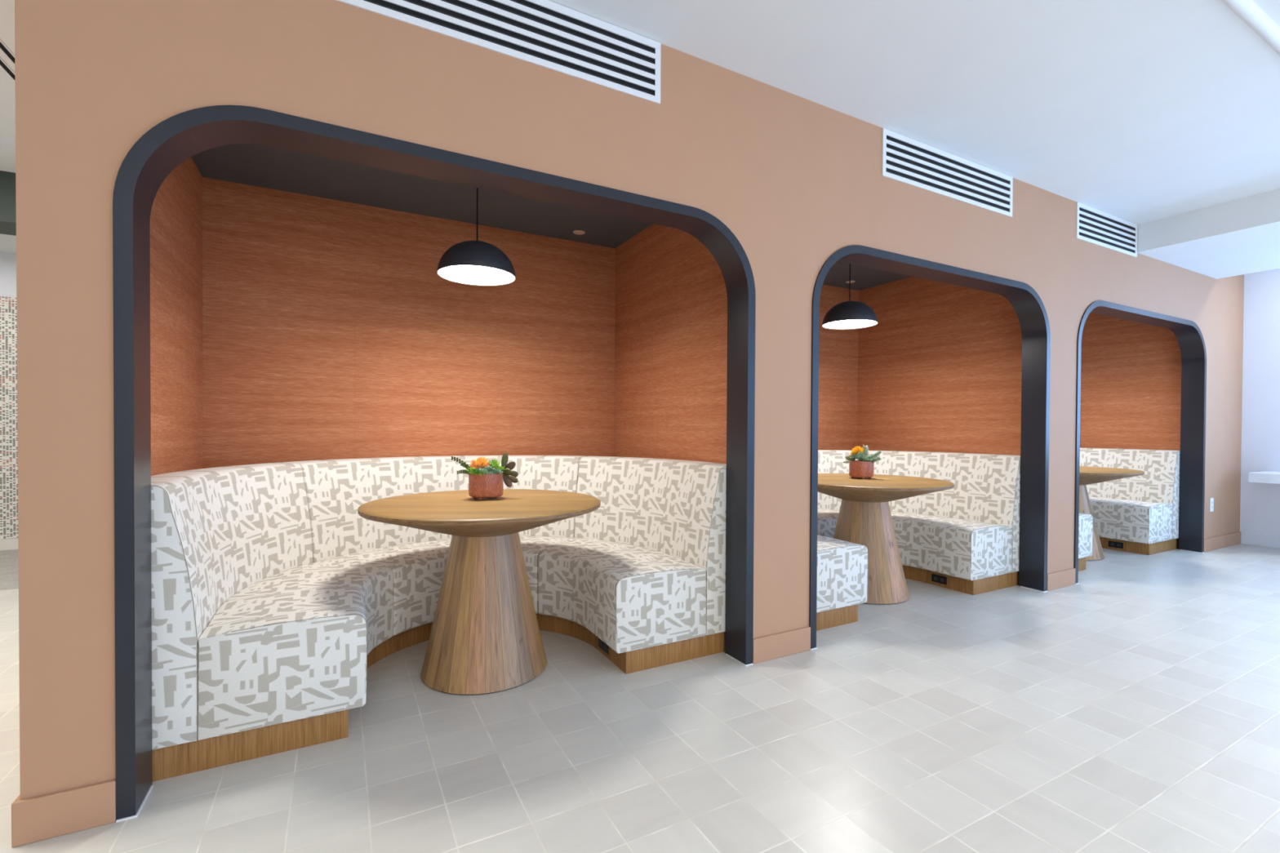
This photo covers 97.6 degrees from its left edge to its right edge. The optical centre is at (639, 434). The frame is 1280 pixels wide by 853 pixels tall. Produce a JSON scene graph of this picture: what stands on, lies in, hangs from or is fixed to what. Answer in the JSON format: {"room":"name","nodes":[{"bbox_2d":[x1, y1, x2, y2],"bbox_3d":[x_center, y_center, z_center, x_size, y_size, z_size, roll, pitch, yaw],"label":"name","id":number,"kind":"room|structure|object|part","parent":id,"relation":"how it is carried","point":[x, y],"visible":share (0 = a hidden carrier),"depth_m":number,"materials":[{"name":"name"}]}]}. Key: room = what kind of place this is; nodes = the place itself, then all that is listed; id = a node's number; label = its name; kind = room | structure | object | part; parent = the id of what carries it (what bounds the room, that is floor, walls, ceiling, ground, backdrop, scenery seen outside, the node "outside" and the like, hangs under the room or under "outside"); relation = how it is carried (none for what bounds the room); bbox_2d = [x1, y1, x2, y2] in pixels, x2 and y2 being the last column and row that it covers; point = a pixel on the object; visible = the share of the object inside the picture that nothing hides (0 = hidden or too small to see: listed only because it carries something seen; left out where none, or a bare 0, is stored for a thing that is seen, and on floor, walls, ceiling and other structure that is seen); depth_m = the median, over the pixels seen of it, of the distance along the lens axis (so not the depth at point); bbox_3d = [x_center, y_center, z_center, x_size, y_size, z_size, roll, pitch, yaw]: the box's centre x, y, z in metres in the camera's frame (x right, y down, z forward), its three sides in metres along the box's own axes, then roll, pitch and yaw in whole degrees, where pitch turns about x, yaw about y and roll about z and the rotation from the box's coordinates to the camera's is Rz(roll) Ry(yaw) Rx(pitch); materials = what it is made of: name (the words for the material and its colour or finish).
{"room":"common room","nodes":[
{"label":"common room","id":0,"kind":"room"},
{"bbox_2d":[0,252,16,539],"bbox_3d":[-6.771,-0.289,4.478,6.297,2.650,0.120,0,1,-28],"label":"wall","id":1,"kind":"structure","parent":0,"point":[7,260],"depth_m":5.00,"materials":[{"name":"white paint"}]},
{"bbox_2d":[0,296,17,539],"bbox_3d":[-6.694,-0.144,4.444,5.600,2.159,0.015,0,1,-28],"label":"mosaic panel","id":2,"kind":"object","parent":1,"relation":"attached to","point":[8,317],"visible":0.02,"depth_m":5.00,"materials":[{"name":"tile"}]},
{"bbox_2d":[0,537,17,550],"bbox_3d":[-6.582,0.985,4.498,5.847,0.096,0.025,0,1,-28],"label":"baseboard","id":3,"kind":"structure","parent":1,"relation":"attached to","point":[5,544],"depth_m":5.00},
{"bbox_2d":[0,233,16,253],"bbox_3d":[-6.410,-1.655,3.751,6.247,0.100,1.670,0,1,-28],"label":"ceiling","id":4,"kind":"structure","parent":0,"point":[7,242],"depth_m":4.73,"materials":[{"name":"white paint"}]},
{"bbox_2d":[0,170,16,235],"bbox_3d":[-5.934,-1.545,2.862,6.247,0.325,0.350,0,1,-28],"label":"beam","id":5,"kind":"structure","parent":4,"relation":"attached to","point":[7,180],"depth_m":3.65,"materials":[{"name":"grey paint"}]},
{"bbox_2d":[0,549,18,590],"bbox_3d":[-2.444,1.072,5.830,15.200,0.064,1.820,0,1,-28],"label":"floor","id":6,"kind":"structure","parent":0,"point":[9,559],"depth_m":4.32,"materials":[{"name":"beige tile"}]},
{"bbox_2d":[150,156,203,475],"bbox_3d":[-2.030,-0.152,2.347,0.046,2.471,1.580,0,1,-28],"label":"wall","id":7,"kind":"structure","parent":0,"point":[176,374],"depth_m":2.58,"materials":[{"name":"orange wood"}]},
{"bbox_2d":[191,143,653,248],"bbox_3d":[-0.908,-1.413,2.931,2.484,0.050,1.580,0,1,-28],"label":"ceiling","id":8,"kind":"structure","parent":0,"point":[263,166],"depth_m":3.24,"materials":[{"name":"grey paint"}]},
{"bbox_2d":[437,187,515,285],"bbox_3d":[-0.809,-1.086,2.784,0.374,0.599,0.374,0,1,-28],"label":"pendant lamp","id":9,"kind":"object","parent":8,"relation":"hanging from","point":[473,262],"visible":0.94,"depth_m":2.70,"materials":[{"name":"black metal"}]},
{"bbox_3d":[-0.810,-0.874,2.787,0.374,0.174,0.374,0,1,-28],"label":"lamp shade","id":10,"kind":"part","parent":9,"relation":"part of","materials":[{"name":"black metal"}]},
{"bbox_2d":[448,265,505,276],"bbox_3d":[-0.811,-0.821,2.787,0.296,0.042,0.296,0,1,-37],"label":"diffuser","id":11,"kind":"object","parent":9,"relation":"attached to","point":[453,270],"depth_m":2.78,"materials":[{"name":"white plastic"}]},
{"bbox_3d":[-0.809,-1.166,2.783,0.007,0.419,0.007,1,1,39],"label":"cord","id":12,"kind":"part","parent":9,"relation":"part of","materials":[{"name":"black plastic"}]},
{"bbox_2d":[573,229,585,235],"bbox_3d":[-0.418,-1.390,3.852,0.082,0.011,0.082,0,1,-28],"label":"sprinkler cover","id":13,"kind":"object","parent":8,"relation":"attached to","point":[578,232],"visible":1,"depth_m":3.84,"materials":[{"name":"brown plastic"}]},
{"bbox_2d":[202,177,858,468],"bbox_3d":[1.041,-0.165,4.975,7.942,2.471,0.150,0,1,-28],"label":"wall","id":14,"kind":"structure","parent":0,"point":[331,328],"depth_m":3.51,"materials":[{"name":"orange wood"}]},
{"bbox_2d":[14,0,1244,799],"bbox_3d":[2.142,-0.291,3.600,8.683,2.765,0.150,0,1,-28],"label":"wall","id":15,"kind":"structure","parent":0,"point":[797,180],"depth_m":1.99,"materials":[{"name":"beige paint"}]},
{"bbox_2d":[11,779,115,848],"bbox_3d":[-2.018,1.025,2.362,0.211,0.118,1.893,0,1,-28],"label":"baseboard","id":16,"kind":"structure","parent":15,"relation":"attached to","point":[43,817],"depth_m":1.53,"materials":[{"name":"beige paint"}]},
{"bbox_2d":[112,104,755,822],"bbox_3d":[-0.503,0.045,2.180,2.289,2.098,0.165,0,1,-28],"label":"trim","id":17,"kind":"structure","parent":15,"relation":"attached to","point":[182,135],"depth_m":1.72,"materials":[{"name":"grey metal"}]},
{"bbox_2d":[336,0,661,103],"bbox_3d":[-0.463,-1.540,2.098,1.248,0.257,0.006,0,1,-28],"label":"air vent","id":18,"kind":"object","parent":15,"relation":"in","point":[547,33],"visible":1,"depth_m":2.15,"materials":[{"name":"white metal"}]},
{"bbox_3d":[-0.464,-1.487,2.099,1.196,0.006,0.001,0,1,-28],"label":"blade","id":19,"kind":"part","parent":18,"relation":"part of","materials":[{"name":"white metal"}]},
{"bbox_3d":[-0.464,-1.531,2.099,1.196,0.006,0.001,0,1,-28],"label":"blade","id":20,"kind":"part","parent":18,"relation":"part of","materials":[{"name":"white metal"}]},
{"bbox_3d":[-0.463,-1.575,2.098,1.196,0.006,0.001,0,1,-28],"label":"blade","id":21,"kind":"part","parent":18,"relation":"part of","materials":[{"name":"white metal"}]},
{"bbox_3d":[-0.463,-1.620,2.098,1.196,0.006,0.001,0,1,-28],"label":"blade","id":22,"kind":"part","parent":18,"relation":"part of","materials":[{"name":"white metal"}]},
{"bbox_2d":[752,626,810,664],"bbox_3d":[0.699,1.035,2.752,0.369,0.118,0.013,0,1,-28],"label":"baseboard","id":23,"kind":"structure","parent":15,"relation":"attached to","point":[769,647],"depth_m":2.74,"materials":[{"name":"beige paint"}]},
{"bbox_2d":[808,244,1050,650],"bbox_3d":[1.814,0.043,3.423,2.233,2.098,0.165,0,1,-28],"label":"trim","id":24,"kind":"structure","parent":15,"relation":"attached to","point":[1029,308],"depth_m":3.87,"materials":[{"name":"grey metal"}]},
{"bbox_2d":[881,128,1013,217],"bbox_3d":[1.873,-1.541,3.350,1.246,0.257,0.006,0,1,-28],"label":"air vent","id":25,"kind":"object","parent":15,"relation":"in","point":[907,160],"visible":1,"depth_m":3.31,"materials":[{"name":"white metal"}]},
{"bbox_3d":[1.871,-1.444,3.352,1.194,0.006,0.001,0,1,-28],"label":"blade","id":26,"kind":"part","parent":25,"relation":"part of","materials":[{"name":"white metal"}]},
{"bbox_3d":[1.872,-1.621,3.350,1.194,0.006,0.001,0,1,-28],"label":"blade","id":27,"kind":"part","parent":25,"relation":"part of","materials":[{"name":"white metal"}]},
{"bbox_3d":[1.872,-1.577,3.351,1.194,0.006,0.001,0,1,-28],"label":"blade","id":28,"kind":"part","parent":25,"relation":"part of","materials":[{"name":"white metal"}]},
{"bbox_3d":[1.872,-1.532,3.351,1.194,0.006,0.001,0,1,-28],"label":"blade","id":29,"kind":"part","parent":25,"relation":"part of","materials":[{"name":"white metal"}]},
{"bbox_3d":[1.872,-1.488,3.352,1.194,0.006,0.001,0,1,-28],"label":"blade","id":30,"kind":"part","parent":25,"relation":"part of","materials":[{"name":"white metal"}]},
{"bbox_2d":[1047,568,1075,591],"bbox_3d":[2.994,1.033,3.983,0.375,0.118,0.013,0,1,-28],"label":"baseboard","id":31,"kind":"structure","parent":15,"relation":"attached to","point":[1065,578],"depth_m":3.97,"materials":[{"name":"beige paint"}]},
{"bbox_2d":[1075,201,1137,257],"bbox_3d":[3.557,-1.542,4.253,0.934,0.257,0.006,0,1,-28],"label":"air vent","id":32,"kind":"object","parent":15,"relation":"in","point":[1093,225],"visible":1,"depth_m":4.23,"materials":[{"name":"white metal"}]},
{"bbox_3d":[3.556,-1.534,4.254,0.882,0.006,0.001,0,1,-28],"label":"blade","id":33,"kind":"part","parent":32,"relation":"part of","materials":[{"name":"white metal"}]},
{"bbox_3d":[3.556,-1.445,4.255,0.882,0.006,0.001,0,1,-28],"label":"blade","id":34,"kind":"part","parent":32,"relation":"part of","materials":[{"name":"white metal"}]},
{"bbox_3d":[3.557,-1.622,4.253,0.882,0.006,0.001,0,1,-28],"label":"blade","id":35,"kind":"part","parent":32,"relation":"part of","materials":[{"name":"white metal"}]},
{"bbox_3d":[3.556,-1.578,4.254,0.882,0.006,0.001,0,1,-28],"label":"blade","id":36,"kind":"part","parent":32,"relation":"part of","materials":[{"name":"white metal"}]},
{"bbox_3d":[3.556,-1.489,4.255,0.882,0.006,0.001,0,1,-28],"label":"blade","id":37,"kind":"part","parent":32,"relation":"part of","materials":[{"name":"white metal"}]},
{"bbox_2d":[1073,300,1206,584],"bbox_3d":[4.144,0.042,4.672,2.304,2.098,0.165,0,1,-28],"label":"trim","id":38,"kind":"structure","parent":15,"relation":"attached to","point":[1189,336],"depth_m":5.15,"materials":[{"name":"grey metal"}]},
{"bbox_2d":[1209,497,1213,511],"bbox_3d":[5.358,0.662,5.247,0.072,0.127,0.009,0,1,-28],"label":"electrical outlet","id":39,"kind":"object","parent":15,"relation":"attached to","point":[1211,500],"visible":1,"depth_m":5.24,"materials":[{"name":"white plastic"}]},
{"bbox_2d":[1203,531,1240,552],"bbox_3d":[5.589,1.032,5.374,0.905,0.118,0.013,0,1,-28],"label":"baseboard","id":40,"kind":"structure","parent":15,"relation":"attached to","point":[1233,539],"depth_m":5.36,"materials":[{"name":"beige paint"}]},
{"bbox_2d":[0,543,1279,852],"bbox_3d":[0.178,1.141,0.939,15.200,0.060,9.280,0,1,-28],"label":"floor","id":41,"kind":"structure","parent":0,"point":[1133,706],"depth_m":1.97,"materials":[{"name":"tile"}]},
{"bbox_2d":[151,455,726,782],"bbox_3d":[-0.915,0.616,2.949,2.472,0.935,1.562,0,1,-28],"label":"banquette","id":42,"kind":"object","parent":41,"relation":"on","point":[274,600],"visible":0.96,"depth_m":2.59,"materials":[{"name":"white fabric"}]},
{"bbox_2d":[151,462,313,750],"bbox_3d":[-1.721,0.565,2.297,0.370,0.826,1.246,0,1,-13],"label":"cushion","id":43,"kind":"object","parent":42,"relation":"on","point":[232,547],"depth_m":1.91,"materials":[{"name":"fabric"}]},
{"bbox_2d":[198,561,393,740],"bbox_3d":[-1.382,0.807,2.395,0.631,0.344,1.019,0,1,-28],"label":"seat cushion","id":44,"kind":"object","parent":42,"relation":"on","point":[290,642],"depth_m":1.96,"materials":[{"name":"fabric"}]},
{"bbox_2d":[282,455,583,562],"bbox_3d":[-1.158,0.556,3.402,1.737,0.826,0.532,0,1,-28],"label":"cushion","id":45,"kind":"object","parent":42,"relation":"on","point":[330,493],"depth_m":3.20,"materials":[{"name":"fabric"}]},
{"bbox_2d":[315,536,572,635],"bbox_3d":[-1.019,0.800,3.144,1.387,0.344,0.631,0,1,-28],"label":"seat cushion","id":46,"kind":"object","parent":42,"relation":"on","point":[416,565],"depth_m":2.89,"materials":[{"name":"fabric"}]},
{"bbox_2d":[598,638,608,654],"bbox_3d":[-0.179,1.039,2.763,0.008,0.056,0.115,0,1,-28],"label":"power outlet","id":47,"kind":"object","parent":42,"relation":"attached to","point":[602,646],"depth_m":2.76,"materials":[{"name":"black plastic"}]},
{"bbox_2d":[537,537,706,653],"bbox_3d":[-0.195,0.806,3.031,0.631,0.344,1.019,0,1,-28],"label":"seat cushion","id":48,"kind":"object","parent":42,"relation":"on","point":[635,595],"depth_m":2.70,"materials":[{"name":"fabric"}]},
{"bbox_2d":[574,456,726,635],"bbox_3d":[0.073,0.564,3.259,0.370,0.826,1.246,0,1,-44],"label":"cushion","id":49,"kind":"object","parent":42,"relation":"on","point":[664,517],"depth_m":2.96,"materials":[{"name":"fabric"}]},
{"bbox_2d":[357,488,600,695],"bbox_3d":[-0.720,0.700,2.613,1.066,0.775,1.066,0,1,-28],"label":"pedestal table","id":50,"kind":"object","parent":41,"relation":"on","point":[485,637],"visible":0.99,"depth_m":2.43,"materials":[{"name":"brown wood"}]},
{"bbox_2d":[451,453,518,499],"bbox_3d":[-0.745,0.201,2.697,0.250,0.222,0.206,1,1,34],"label":"planter","id":51,"kind":"object","parent":50,"relation":"on","point":[486,482],"visible":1,"depth_m":2.67,"materials":[{"name":"ceramic"}]},
{"bbox_3d":[-0.774,0.139,2.715,0.104,0.059,0.107,0,1,-28],"label":"protea flower","id":52,"kind":"part","parent":51,"relation":"part of","materials":[{"name":"orange plant"}]},
{"bbox_3d":[-0.748,0.245,2.722,0.163,0.112,0.163,0,1,-28],"label":"pot","id":53,"kind":"part","parent":51,"relation":"part of","materials":[{"name":"ceramic"}]},
{"bbox_2d":[817,473,954,604],"bbox_3d":[1.543,0.699,3.849,1.066,0.775,1.066,0,1,-28],"label":"pedestal table","id":54,"kind":"object","parent":41,"relation":"on","point":[864,517],"visible":0.66,"depth_m":3.65,"materials":[{"name":"brown wood"}]},
{"bbox_2d":[842,444,882,479],"bbox_3d":[1.572,0.190,3.922,0.238,0.240,0.169,1,1,45],"label":"planter","id":55,"kind":"object","parent":54,"relation":"on","point":[863,468],"visible":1,"depth_m":3.89,"materials":[{"name":"ceramic"}]},
{"bbox_3d":[1.537,0.110,3.949,0.104,0.056,0.100,0,1,-28],"label":"pincushion flower","id":56,"kind":"part","parent":55,"relation":"part of","materials":[{"name":"orange plant"}]},
{"bbox_3d":[1.558,0.244,3.941,0.163,0.112,0.163,0,1,-28],"label":"pot","id":57,"kind":"part","parent":55,"relation":"part of","materials":[{"name":"ceramic"}]},
{"bbox_2d":[816,449,1020,631],"bbox_3d":[1.403,0.614,4.192,2.472,0.935,1.562,0,1,-28],"label":"banquette","id":58,"kind":"object","parent":41,"relation":"on","point":[965,537],"visible":0.38,"depth_m":4.03,"materials":[{"name":"white fabric"}]},
{"bbox_2d":[817,509,839,537],"bbox_3d":[1.299,0.799,4.387,1.387,0.344,0.631,0,1,-28],"label":"seat cushion","id":59,"kind":"object","parent":58,"relation":"on","point":[827,519],"depth_m":4.27,"materials":[{"name":"fabric"}]},
{"bbox_2d":[817,449,858,509],"bbox_3d":[1.161,0.554,4.646,1.737,0.826,0.532,0,1,-28],"label":"cushion","id":60,"kind":"object","parent":58,"relation":"on","point":[829,461],"depth_m":4.82,"materials":[{"name":"fabric"}]},
{"bbox_2d":[816,534,867,613],"bbox_3d":[0.937,0.805,3.638,0.631,0.344,1.019,0,1,-28],"label":"seat cushion","id":61,"kind":"object","parent":58,"relation":"on","point":[842,565],"depth_m":3.18,"materials":[{"name":"fabric"}]},
{"bbox_2d":[931,573,946,585],"bbox_3d":[2.140,1.038,4.006,0.008,0.056,0.115,0,1,-28],"label":"power outlet","id":62,"kind":"object","parent":58,"relation":"attached to","point":[936,579],"depth_m":4.00,"materials":[{"name":"black plastic"}]},
{"bbox_2d":[866,450,1020,572],"bbox_3d":[2.392,0.562,4.503,0.370,0.826,1.246,0,1,-44],"label":"cushion","id":63,"kind":"object","parent":58,"relation":"on","point":[985,492],"depth_m":4.24,"materials":[{"name":"fabric"}]},
{"bbox_2d":[890,511,1012,580],"bbox_3d":[2.124,0.804,4.274,0.631,0.344,1.019,0,1,-28],"label":"seat cushion","id":64,"kind":"object","parent":58,"relation":"on","point":[960,546],"depth_m":3.94,"materials":[{"name":"fabric"}]},
{"bbox_2d":[1079,466,1144,560],"bbox_3d":[3.856,0.697,5.083,1.066,0.775,1.066,0,1,-28],"label":"pedestal table","id":65,"kind":"object","parent":41,"relation":"on","point":[1088,475],"visible":0.32,"depth_m":4.83,"materials":[{"name":"brown wood"}]},
{"bbox_2d":[1078,448,1180,571],"bbox_3d":[3.722,0.613,5.436,2.472,0.935,1.562,0,1,-28],"label":"banquette","id":66,"kind":"object","parent":41,"relation":"on","point":[1136,514],"visible":0.21,"depth_m":5.26,"materials":[{"name":"white fabric"}]},
{"bbox_2d":[1078,513,1093,558],"bbox_3d":[3.256,0.804,4.881,0.631,0.344,1.019,0,1,-28],"label":"seat cushion","id":67,"kind":"object","parent":66,"relation":"on","point":[1086,521],"depth_m":4.46,"materials":[{"name":"fabric"}]},
{"bbox_2d":[1108,540,1123,548],"bbox_3d":[4.458,1.036,5.249,0.008,0.056,0.115,0,1,-28],"label":"power outlet","id":68,"kind":"object","parent":66,"relation":"attached to","point":[1112,544],"depth_m":5.25,"materials":[{"name":"black plastic"}]},
{"bbox_2d":[1088,497,1172,544],"bbox_3d":[4.442,0.803,5.517,0.631,0.344,1.019,0,1,-28],"label":"seat cushion","id":69,"kind":"object","parent":66,"relation":"on","point":[1129,520],"depth_m":5.16,"materials":[{"name":"fabric"}]},
{"bbox_2d":[0,0,1279,224],"bbox_3d":[0.240,-1.692,0.820,15.200,0.122,9.080,0,1,-28],"label":"ceiling","id":70,"kind":"structure","parent":0,"point":[1137,112],"depth_m":2.61,"materials":[{"name":"white paint"}]},
{"bbox_2d":[0,39,14,65],"bbox_3d":[-2.800,-1.684,2.491,0.032,0.006,2.300,0,1,-28],"label":"ceiling vent","id":71,"kind":"object","parent":70,"relation":"in","point":[7,52],"visible":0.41,"depth_m":2.47,"materials":[{"name":"white metal"}]},
{"bbox_2d":[0,57,15,82],"bbox_3d":[-2.855,-1.684,2.462,0.032,0.006,2.300,0,1,-28],"label":"ceiling vent","id":72,"kind":"object","parent":70,"relation":"in","point":[3,64],"visible":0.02,"depth_m":2.58,"materials":[{"name":"white metal"}]},
{"bbox_2d":[1137,188,1279,279],"bbox_3d":[5.987,-1.530,2.439,1.620,0.220,5.500,0,1,-28],"label":"ceiling","id":73,"kind":"structure","parent":70,"relation":"attached to","point":[1239,237],"depth_m":4.28,"materials":[{"name":"white paint"}]},
{"bbox_2d":[613,223,727,463],"bbox_3d":[0.245,-0.153,3.566,0.146,2.471,1.580,0,1,-28],"label":"wall niche partition","id":74,"kind":"structure","parent":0,"point":[671,295],"depth_m":3.52,"materials":[{"name":"orange wood"}]},
{"bbox_2d":[822,261,911,290],"bbox_3d":[1.411,-1.415,4.174,2.484,0.050,1.580,0,1,-28],"label":"ceiling","id":75,"kind":"structure","parent":0,"point":[864,277],"depth_m":4.97,"materials":[{"name":"grey paint"}]},
{"bbox_2d":[822,263,877,328],"bbox_3d":[1.510,-1.088,4.027,0.374,0.599,0.374,0,1,-28],"label":"pendant lamp","id":76,"kind":"object","parent":75,"relation":"hanging from","point":[850,314],"visible":0.94,"depth_m":3.93,"materials":[{"name":"black metal"}]},
{"bbox_3d":[1.508,-0.875,4.030,0.374,0.174,0.374,0,1,-28],"label":"lamp shade","id":77,"kind":"part","parent":76,"relation":"part of","materials":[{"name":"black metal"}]},
{"bbox_2d":[832,320,866,324],"bbox_3d":[1.508,-0.822,4.030,0.296,0.042,0.296,0,1,-20],"label":"diffuser","id":78,"kind":"object","parent":76,"relation":"attached to","point":[842,322],"depth_m":4.03,"materials":[{"name":"white plastic"}]},
{"bbox_3d":[1.510,-1.168,4.027,0.007,0.419,0.007,1,1,39],"label":"cord","id":79,"kind":"part","parent":76,"relation":"part of","materials":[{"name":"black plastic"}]},
{"bbox_2d":[845,280,855,283],"bbox_3d":[1.918,-1.391,5.105,0.082,0.011,0.082,0,1,-28],"label":"sprinkler cover","id":80,"kind":"object","parent":75,"relation":"attached to","point":[848,281],"visible":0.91,"depth_m":5.09,"materials":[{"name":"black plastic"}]},
{"bbox_2d":[857,276,1022,455],"bbox_3d":[2.563,-0.155,4.809,0.146,2.471,1.580,0,1,-28],"label":"wall niche partition","id":81,"kind":"structure","parent":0,"point":[940,369],"depth_m":4.73,"materials":[{"name":"orange wood"}]},
{"bbox_2d":[1080,312,1181,450],"bbox_3d":[4.884,-0.156,6.053,0.150,2.471,1.580,0,1,-28],"label":"wall","id":82,"kind":"structure","parent":0,"point":[1131,371],"depth_m":5.71,"materials":[{"name":"orange wood"}]},
{"bbox_2d":[1240,268,1279,536],"bbox_3d":[7.320,-0.260,3.256,0.120,2.765,5.650,0,1,-28],"label":"wall","id":83,"kind":"structure","parent":0,"point":[1260,503],"depth_m":5.47,"materials":[{"name":"white paint"}]},
{"bbox_2d":[1240,531,1279,548],"bbox_3d":[7.290,1.065,3.173,0.013,0.118,5.500,0,1,-28],"label":"baseboard","id":84,"kind":"structure","parent":83,"relation":"attached to","point":[1246,538],"depth_m":5.46,"materials":[{"name":"white paint"}]},
{"bbox_2d":[1248,471,1279,484],"bbox_3d":[6.546,0.420,4.087,0.460,0.090,2.830,0,1,-28],"label":"counter ledge","id":85,"kind":"object","parent":83,"relation":"attached to","point":[1263,477],"visible":1,"depth_m":5.15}
]}

